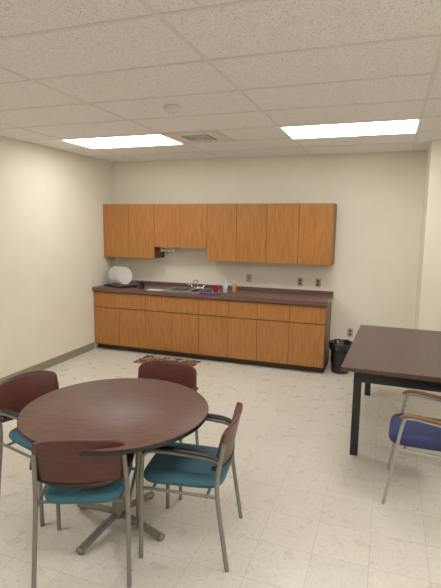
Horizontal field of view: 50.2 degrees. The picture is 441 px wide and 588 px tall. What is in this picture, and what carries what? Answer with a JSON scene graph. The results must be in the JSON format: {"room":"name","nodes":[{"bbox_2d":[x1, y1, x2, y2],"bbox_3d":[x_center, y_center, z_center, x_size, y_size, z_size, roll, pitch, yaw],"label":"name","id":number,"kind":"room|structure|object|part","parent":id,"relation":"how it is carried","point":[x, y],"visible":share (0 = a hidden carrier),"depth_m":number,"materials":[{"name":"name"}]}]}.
{"room":"common room","nodes":[
{"label":"common room","id":0,"kind":"room"},
{"bbox_2d":[0,136,115,377],"bbox_3d":[-3.105,-0.071,3.322,0.100,2.729,8.733,4,9,19],"label":"wall","id":1,"kind":"structure","parent":0,"point":[52,258],"depth_m":5.84,"materials":[{"name":"beige paint"}]},
{"bbox_2d":[0,342,94,383],"bbox_3d":[-3.174,1.274,3.204,0.008,0.100,7.913,4,9,19],"label":"baseboard","id":2,"kind":"structure","parent":1,"relation":"attached to","point":[56,360],"depth_m":6.08,"materials":[{"name":"brown plastic"}]},
{"bbox_2d":[0,347,440,587],"bbox_3d":[0.022,1.529,2.423,6.776,0.100,8.733,4,9,19],"label":"floor","id":3,"kind":"structure","parent":0,"point":[314,515],"depth_m":3.04,"materials":[{"name":"tile"}]},
{"bbox_2d":[0,370,58,526],"bbox_3d":[-1.140,0.959,3.123,0.527,0.800,0.521,6,10,34],"label":"dining chair","id":4,"kind":"object","parent":3,"relation":"on","point":[16,392],"visible":0.34,"depth_m":3.12,"materials":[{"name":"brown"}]},
{"bbox_3d":[-1.112,0.908,3.096,0.460,0.057,0.431,6,10,34],"label":"seat","id":5,"kind":"part","parent":4,"relation":"part of","materials":[{"name":"teal fabric"}]},
{"bbox_3d":[-1.266,1.032,2.944,0.504,0.703,0.045,6,10,34],"label":"frame","id":6,"kind":"part","parent":4,"relation":"part of","materials":[{"name":"grey metal"}]},
{"bbox_3d":[-1.312,0.670,3.203,0.100,0.254,0.455,6,10,34],"label":"backrest","id":7,"kind":"part","parent":4,"relation":"part of","materials":[{"name":"brown wood"}]},
{"bbox_2d":[29,439,139,587],"bbox_3d":[-0.708,1.049,2.539,0.521,0.800,0.527,0,8,-4],"label":"dining chair","id":8,"kind":"object","parent":3,"relation":"on","point":[68,477],"visible":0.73,"depth_m":2.31,"materials":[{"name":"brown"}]},
{"bbox_3d":[-0.933,1.096,2.532,0.045,0.703,0.504,0,8,-4],"label":"frame","id":9,"kind":"part","parent":8,"relation":"part of","materials":[{"name":"grey metal"}]},
{"bbox_3d":[-0.688,0.810,2.289,0.455,0.254,0.100,0,8,-4],"label":"backrest","id":10,"kind":"part","parent":8,"relation":"part of","materials":[{"name":"brown wood"}]},
{"bbox_3d":[-0.710,0.991,2.564,0.431,0.057,0.460,0,8,-4],"label":"seat","id":11,"kind":"part","parent":8,"relation":"part of","materials":[{"name":"teal fabric"}]},
{"bbox_3d":[-0.484,1.097,2.567,0.045,0.703,0.504,0,8,-4],"label":"frame","id":12,"kind":"part","parent":8,"relation":"part of","materials":[{"name":"grey metal"}]},
{"bbox_2d":[17,378,208,554],"bbox_3d":[-0.617,1.035,2.833,1.084,0.744,1.084,4,9,19],"label":"round table","id":13,"kind":"object","parent":3,"relation":"on","point":[146,414],"visible":0.89,"depth_m":2.70,"materials":[{"name":"brown wood"}]},
{"bbox_2d":[133,355,200,366],"bbox_3d":[-0.710,0.903,6.284,0.820,0.008,0.390,4,9,19],"label":"kitchen rug","id":14,"kind":"object","parent":3,"relation":"on","point":[146,358],"visible":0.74,"depth_m":6.34,"materials":[{"name":"multicoloured fabric"}]},
{"bbox_2d":[138,360,198,500],"bbox_3d":[-0.443,0.933,3.365,0.521,0.800,0.527,2,8,11],"label":"dining chair","id":15,"kind":"object","parent":3,"relation":"on","point":[184,374],"visible":0.24,"depth_m":3.54,"materials":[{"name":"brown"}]},
{"bbox_3d":[-0.396,0.633,3.533,0.455,0.254,0.100,2,8,11],"label":"backrest","id":16,"kind":"part","parent":15,"relation":"part of","materials":[{"name":"brown wood"}]},
{"bbox_3d":[-0.223,0.990,3.324,0.045,0.703,0.504,2,8,11],"label":"frame","id":17,"kind":"part","parent":15,"relation":"part of","materials":[{"name":"grey metal"}]},
{"bbox_2d":[139,402,242,571],"bbox_3d":[-0.146,1.031,2.714,0.527,0.800,0.521,2,8,11],"label":"dining chair","id":18,"kind":"object","parent":3,"relation":"on","point":[176,463],"visible":0.86,"depth_m":2.54,"materials":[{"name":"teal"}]},
{"bbox_3d":[-0.195,1.110,2.503,0.504,0.703,0.045,2,8,11],"label":"frame","id":19,"kind":"part","parent":18,"relation":"part of","materials":[{"name":"grey metal"}]},
{"bbox_3d":[-0.178,0.976,2.713,0.460,0.057,0.431,2,8,11],"label":"seat","id":20,"kind":"part","parent":18,"relation":"part of","materials":[{"name":"teal fabric"}]},
{"bbox_3d":[-0.104,1.048,2.940,0.504,0.703,0.045,2,8,11],"label":"frame","id":21,"kind":"part","parent":18,"relation":"part of","materials":[{"name":"grey metal"}]},
{"bbox_3d":[0.067,0.770,2.633,0.100,0.254,0.455,2,8,11],"label":"backrest","id":22,"kind":"part","parent":18,"relation":"part of","materials":[{"name":"brown wood"}]},
{"bbox_2d":[92,283,332,372],"bbox_3d":[-0.178,0.412,6.569,3.321,0.914,0.634,4,9,19],"label":"base cabinet","id":23,"kind":"object","parent":3,"relation":"on","point":[259,328],"visible":0.99,"depth_m":6.22,"materials":[{"name":"brown wood"}]},
{"bbox_3d":[-1.637,0.463,6.799,0.415,0.535,0.018,4,9,19],"label":"door panel","id":24,"kind":"part","parent":23,"relation":"part of","materials":[{"name":"brown wood"}]},
{"bbox_3d":[-1.434,0.096,6.674,0.836,0.207,0.018,4,9,19],"label":"drawer","id":25,"kind":"part","parent":23,"relation":"part of","materials":[{"name":"brown wood"}]},
{"bbox_3d":[-1.241,0.488,6.660,0.416,0.535,0.018,4,9,19],"label":"door panel","id":26,"kind":"part","parent":23,"relation":"part of","materials":[{"name":"brown wood"}]},
{"bbox_3d":[-0.854,0.513,6.524,0.395,0.535,0.018,4,9,19],"label":"door panel","id":27,"kind":"part","parent":23,"relation":"part of","materials":[{"name":"brown wood"}]},
{"bbox_3d":[-0.661,0.145,6.403,0.795,0.207,0.018,4,9,19],"label":"drawer","id":28,"kind":"part","parent":23,"relation":"part of","materials":[{"name":"brown wood"}]},
{"bbox_3d":[-0.478,0.537,6.392,0.395,0.535,0.018,4,9,19],"label":"door panel","id":29,"kind":"part","parent":23,"relation":"part of","materials":[{"name":"brown wood"}]},
{"bbox_2d":[92,283,332,306],"bbox_3d":[-0.172,-0.015,6.507,3.321,0.052,0.634,4,9,19],"label":"countertop","id":30,"kind":"structure","parent":23,"relation":"on","point":[240,295],"depth_m":6.21,"materials":[{"name":"laminate"}]},
{"bbox_2d":[104,266,137,288],"bbox_3d":[-1.452,-0.254,6.864,0.420,0.285,0.300,9,11,43],"label":"dish rack","id":31,"kind":"object","parent":30,"relation":"on","point":[121,277],"visible":1,"depth_m":6.82,"materials":[{"name":"white ceramic"}]},
{"bbox_3d":[-1.546,-0.286,6.951,0.019,0.248,0.248,-1,5,44],"label":"plate","id":32,"kind":"part","parent":31,"relation":"part of","materials":[{"name":"white ceramic"}]},
{"bbox_3d":[-1.492,-0.278,6.900,0.019,0.248,0.248,-1,5,44],"label":"plate","id":33,"kind":"part","parent":31,"relation":"part of","materials":[{"name":"white ceramic"}]},
{"bbox_3d":[-1.437,-0.270,6.849,0.019,0.248,0.248,-1,5,44],"label":"plate","id":34,"kind":"part","parent":31,"relation":"part of","materials":[{"name":"white ceramic"}]},
{"bbox_3d":[-1.453,-0.157,6.879,0.366,0.077,0.246,9,11,43],"label":"wire frame","id":35,"kind":"part","parent":31,"relation":"part of","materials":[{"name":"black metal"}]},
{"bbox_3d":[-1.383,-0.262,6.798,0.019,0.248,0.248,-1,5,44],"label":"plate","id":36,"kind":"part","parent":31,"relation":"part of","materials":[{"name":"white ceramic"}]},
{"bbox_2d":[104,283,137,288],"bbox_3d":[-1.453,-0.124,6.883,0.420,0.022,0.300,9,11,43],"label":"drip tray","id":37,"kind":"object","parent":30,"relation":"on","point":[117,285],"depth_m":6.82,"materials":[{"name":"black plastic"}]},
{"bbox_2d":[139,282,144,288],"bbox_3d":[-1.118,-0.125,6.688,0.084,0.090,0.084,4,9,19],"label":"coffee mug","id":38,"kind":"object","parent":30,"relation":"on","point":[141,284],"visible":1,"depth_m":6.66,"materials":[{"name":"black ceramic"}]},
{"bbox_2d":[163,279,221,292],"bbox_3d":[-0.388,-0.036,6.577,0.710,0.308,0.450,4,9,19],"label":"sink","id":39,"kind":"object","parent":30,"relation":"in","point":[192,289],"visible":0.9,"depth_m":6.70,"materials":[{"name":"silver metal"}]},
{"bbox_2d":[163,286,221,292],"bbox_3d":[-0.389,0.029,6.586,0.710,0.178,0.450,4,9,19],"label":"basin","id":40,"kind":"object","parent":39,"relation":"in","point":[192,289],"depth_m":6.70,"materials":[{"name":"silver metal"}]},
{"bbox_2d":[188,279,209,288],"bbox_3d":[-0.306,-0.140,6.712,0.271,0.140,0.229,-3,9,-21],"label":"faucet","id":41,"kind":"object","parent":30,"relation":"on","point":[192,287],"depth_m":6.72,"materials":[{"name":"silver metal"}]},
{"bbox_2d":[213,285,218,292],"bbox_3d":[-0.061,-0.061,6.295,0.088,0.102,0.088,4,9,19],"label":"cup","id":42,"kind":"object","parent":30,"relation":"on","point":[215,287],"visible":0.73,"depth_m":6.27,"materials":[{"name":"red plastic"}]},
{"bbox_2d":[222,277,227,292],"bbox_3d":[0.060,-0.123,6.372,0.075,0.207,0.064,4,9,19],"label":"soap bottle","id":43,"kind":"object","parent":30,"relation":"on","point":[225,286],"visible":1,"depth_m":6.35,"materials":[{"name":"white plastic"}]},
{"bbox_2d":[130,280,333,294],"bbox_3d":[-0.068,-0.106,6.787,3.321,0.050,0.018,4,9,19],"label":"backsplash","id":44,"kind":"structure","parent":30,"relation":"on","point":[136,281],"depth_m":6.61,"materials":[{"name":"laminate"}]},
{"bbox_2d":[231,278,235,291],"bbox_3d":[0.181,-0.123,6.414,0.075,0.197,0.064,4,9,19],"label":"lotion bottle","id":45,"kind":"object","parent":30,"relation":"on","point":[233,284],"visible":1,"depth_m":6.39,"materials":[{"name":"brown plastic"}]},
{"bbox_3d":[-0.091,0.181,6.203,0.405,0.207,0.018,4,9,19],"label":"drawer","id":46,"kind":"part","parent":23,"relation":"part of","materials":[{"name":"brown wood"}]},
{"bbox_3d":[-0.096,0.561,6.258,0.405,0.535,0.018,4,9,19],"label":"door panel","id":47,"kind":"part","parent":23,"relation":"part of","materials":[{"name":"brown wood"}]},
{"bbox_3d":[0.282,0.585,6.126,0.387,0.535,0.018,4,9,19],"label":"door panel","id":48,"kind":"part","parent":23,"relation":"part of","materials":[{"name":"brown wood"}]},
{"bbox_3d":[0.286,0.205,6.071,0.387,0.207,0.018,4,9,19],"label":"drawer","id":49,"kind":"part","parent":23,"relation":"part of","materials":[{"name":"brown wood"}]},
{"bbox_3d":[0.661,0.609,5.993,0.408,0.535,0.018,4,9,19],"label":"door panel","id":50,"kind":"part","parent":23,"relation":"part of","materials":[{"name":"brown wood"}]},
{"bbox_3d":[0.666,0.229,5.938,0.408,0.207,0.018,4,9,19],"label":"drawer","id":51,"kind":"part","parent":23,"relation":"part of","materials":[{"name":"brown wood"}]},
{"bbox_3d":[1.063,0.635,5.852,0.437,0.535,0.018,4,9,19],"label":"door panel","id":52,"kind":"part","parent":23,"relation":"part of","materials":[{"name":"brown wood"}]},
{"bbox_3d":[1.068,0.255,5.797,0.437,0.207,0.018,4,9,19],"label":"drawer","id":53,"kind":"part","parent":23,"relation":"part of","materials":[{"name":"brown wood"}]},
{"bbox_2d":[329,339,351,373],"bbox_3d":[1.512,0.788,5.924,0.309,0.395,0.309,4,9,19],"label":"trash can","id":54,"kind":"object","parent":3,"relation":"on","point":[339,348],"visible":0.84,"depth_m":5.84,"materials":[{"name":"black plastic"}]},
{"bbox_2d":[341,325,440,455],"bbox_3d":[1.732,0.852,4.277,1.070,0.750,1.700,4,9,21],"label":"work table","id":55,"kind":"object","parent":3,"relation":"on","point":[380,355],"visible":1,"depth_m":3.79,"materials":[{"name":"dark brown wood laminate"},{"name":"black painted metal"}]},
{"bbox_3d":[1.080,0.938,3.754,0.060,0.714,0.060,4,9,21],"label":"leg","id":56,"kind":"part","parent":55,"relation":"part of","materials":[{"name":"black paint"}]},
{"bbox_3d":[1.611,0.749,5.101,0.060,0.714,0.060,4,9,21],"label":"leg","id":57,"kind":"part","parent":55,"relation":"part of","materials":[{"name":"black paint"}]},
{"bbox_2d":[381,390,440,504],"bbox_3d":[1.435,0.947,3.175,0.580,0.874,0.534,4,9,23],"label":"armchair","id":58,"kind":"object","parent":3,"relation":"on","point":[410,430],"visible":1,"depth_m":3.07,"materials":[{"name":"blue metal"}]},
{"bbox_3d":[1.531,0.930,3.400,0.580,0.844,0.022,4,9,23],"label":"frame","id":59,"kind":"part","parent":58,"relation":"part of","materials":[{"name":"silver metal"}]},
{"bbox_3d":[1.399,0.934,3.189,0.480,0.072,0.448,4,9,23],"label":"seat","id":60,"kind":"part","parent":58,"relation":"part of","materials":[{"name":"blue fabric"}]},
{"bbox_2d":[0,0,440,161],"bbox_3d":[0.057,-1.270,2.016,6.776,0.100,8.733,4,9,19],"label":"ceiling","id":61,"kind":"structure","parent":0,"point":[269,26],"depth_m":2.82,"materials":[{"name":"tile"}]},
{"bbox_2d":[60,133,183,148],"bbox_3d":[-1.083,-1.696,5.246,1.220,0.016,0.610,4,9,19],"label":"ceiling light","id":62,"kind":"object","parent":61,"relation":"in","point":[144,139],"depth_m":5.17,"materials":[{"name":"white plastic"}]},
{"bbox_2d":[163,104,179,114],"bbox_3d":[-0.382,-1.432,3.677,0.132,0.060,0.132,4,9,19],"label":"smoke detector","id":63,"kind":"object","parent":61,"relation":"attached to","point":[171,109],"visible":1,"depth_m":3.63,"materials":[{"name":"white plastic"}]},
{"bbox_2d":[162,131,233,143],"bbox_3d":[-0.221,-1.635,4.945,0.580,0.017,0.580,4,9,19],"label":"ceiling air vent","id":64,"kind":"object","parent":61,"relation":"in","point":[201,136],"depth_m":4.89,"materials":[{"name":"beige metal"}]},
{"bbox_2d":[0,0,440,162],"bbox_3d":[0.057,-1.218,2.023,6.576,0.005,8.533,4,9,19],"label":"grid","id":65,"kind":"object","parent":61,"relation":"attached to","point":[144,3],"visible":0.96,"depth_m":3.07,"materials":[{"name":"white metal"}]},
{"bbox_2d":[279,118,421,138],"bbox_3d":[1.215,-1.549,4.440,1.220,0.016,0.610,4,9,19],"label":"ceiling light","id":66,"kind":"object","parent":61,"relation":"in","point":[399,126],"depth_m":4.37,"materials":[{"name":"white plastic"}]},
{"bbox_2d":[114,151,426,361],"bbox_3d":[1.488,-0.437,6.246,6.576,2.729,0.100,4,9,19],"label":"wall","id":67,"kind":"structure","parent":0,"point":[372,278],"depth_m":6.18,"materials":[{"name":"beige paint"}]},
{"bbox_2d":[162,267,165,274],"bbox_3d":[-0.846,-0.340,7.041,0.070,0.114,0.008,4,9,19],"label":"electrical outlet","id":68,"kind":"object","parent":67,"relation":"attached to","point":[163,268],"visible":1,"depth_m":7.04,"materials":[{"name":"white plastic"}]},
{"bbox_2d":[103,203,336,265],"bbox_3d":[-0.112,-0.855,6.537,3.313,0.769,0.318,4,9,19],"label":"upper cabinet","id":69,"kind":"object","parent":67,"relation":"attached to","point":[280,233],"visible":1,"depth_m":6.29,"materials":[{"name":"brown wood"}]},
{"bbox_3d":[-1.520,-0.921,6.873,0.420,0.764,0.018,4,9,19],"label":"door panel","id":70,"kind":"part","parent":69,"relation":"part of","materials":[{"name":"brown wood"}]},
{"bbox_3d":[-1.128,-0.896,6.735,0.403,0.764,0.018,4,9,19],"label":"door panel","id":71,"kind":"part","parent":69,"relation":"part of","materials":[{"name":"brown wood"}]},
{"bbox_3d":[-0.746,-0.954,6.590,0.396,0.598,0.018,4,9,19],"label":"door panel","id":72,"kind":"part","parent":69,"relation":"part of","materials":[{"name":"brown wood"}]},
{"bbox_2d":[161,247,175,251],"bbox_3d":[-0.748,-0.640,6.772,0.220,0.069,0.060,4,9,19],"label":"paper towel holder","id":73,"kind":"object","parent":69,"relation":"attached to","point":[162,250],"visible":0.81,"depth_m":6.76,"materials":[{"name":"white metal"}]},
{"bbox_3d":[-0.368,-0.930,6.457,0.396,0.598,0.018,4,9,19],"label":"door panel","id":74,"kind":"part","parent":69,"relation":"part of","materials":[{"name":"brown wood"}]},
{"bbox_3d":[0.016,-0.824,6.334,0.412,0.764,0.018,4,9,19],"label":"door panel","id":75,"kind":"part","parent":69,"relation":"part of","materials":[{"name":"brown wood"}]},
{"bbox_3d":[0.406,-0.799,6.197,0.406,0.764,0.018,4,9,19],"label":"door panel","id":76,"kind":"part","parent":69,"relation":"part of","materials":[{"name":"brown wood"}]},
{"bbox_3d":[0.797,-0.774,6.060,0.414,0.764,0.018,4,9,19],"label":"door panel","id":77,"kind":"part","parent":69,"relation":"part of","materials":[{"name":"brown wood"}]},
{"bbox_3d":[1.196,-0.749,5.920,0.424,0.764,0.018,4,9,19],"label":"door panel","id":78,"kind":"part","parent":69,"relation":"part of","materials":[{"name":"brown wood"}]},
{"bbox_2d":[246,274,250,281],"bbox_3d":[0.398,-0.223,6.606,0.070,0.114,0.016,4,9,19],"label":"light switch","id":79,"kind":"object","parent":67,"relation":"attached to","point":[248,279],"visible":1,"depth_m":6.61,"materials":[{"name":"beige plastic"}]},
{"bbox_2d":[297,278,302,285],"bbox_3d":[1.076,-0.164,6.375,0.070,0.114,0.008,4,9,19],"label":"electrical outlet","id":80,"kind":"object","parent":67,"relation":"attached to","point":[300,280],"visible":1,"depth_m":6.37,"materials":[{"name":"beige plastic"}]},
{"bbox_2d":[315,279,320,286],"bbox_3d":[1.304,-0.149,6.295,0.070,0.114,0.008,4,9,19],"label":"electrical outlet","id":81,"kind":"object","parent":67,"relation":"attached to","point":[318,281],"visible":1,"depth_m":6.29,"materials":[{"name":"beige plastic"}]},
{"bbox_2d":[347,328,352,336],"bbox_3d":[1.716,0.511,6.240,0.070,0.114,0.008,4,9,19],"label":"electrical outlet","id":82,"kind":"object","parent":67,"relation":"attached to","point":[349,330],"visible":1,"depth_m":6.24,"materials":[{"name":"beige plastic"}]},
{"bbox_2d":[414,140,440,330],"bbox_3d":[3.392,-0.253,5.141,2.235,2.729,0.733,4,9,19],"label":"wall","id":83,"kind":"structure","parent":0,"point":[428,297],"depth_m":5.14,"materials":[{"name":"beige paint"}]}
]}

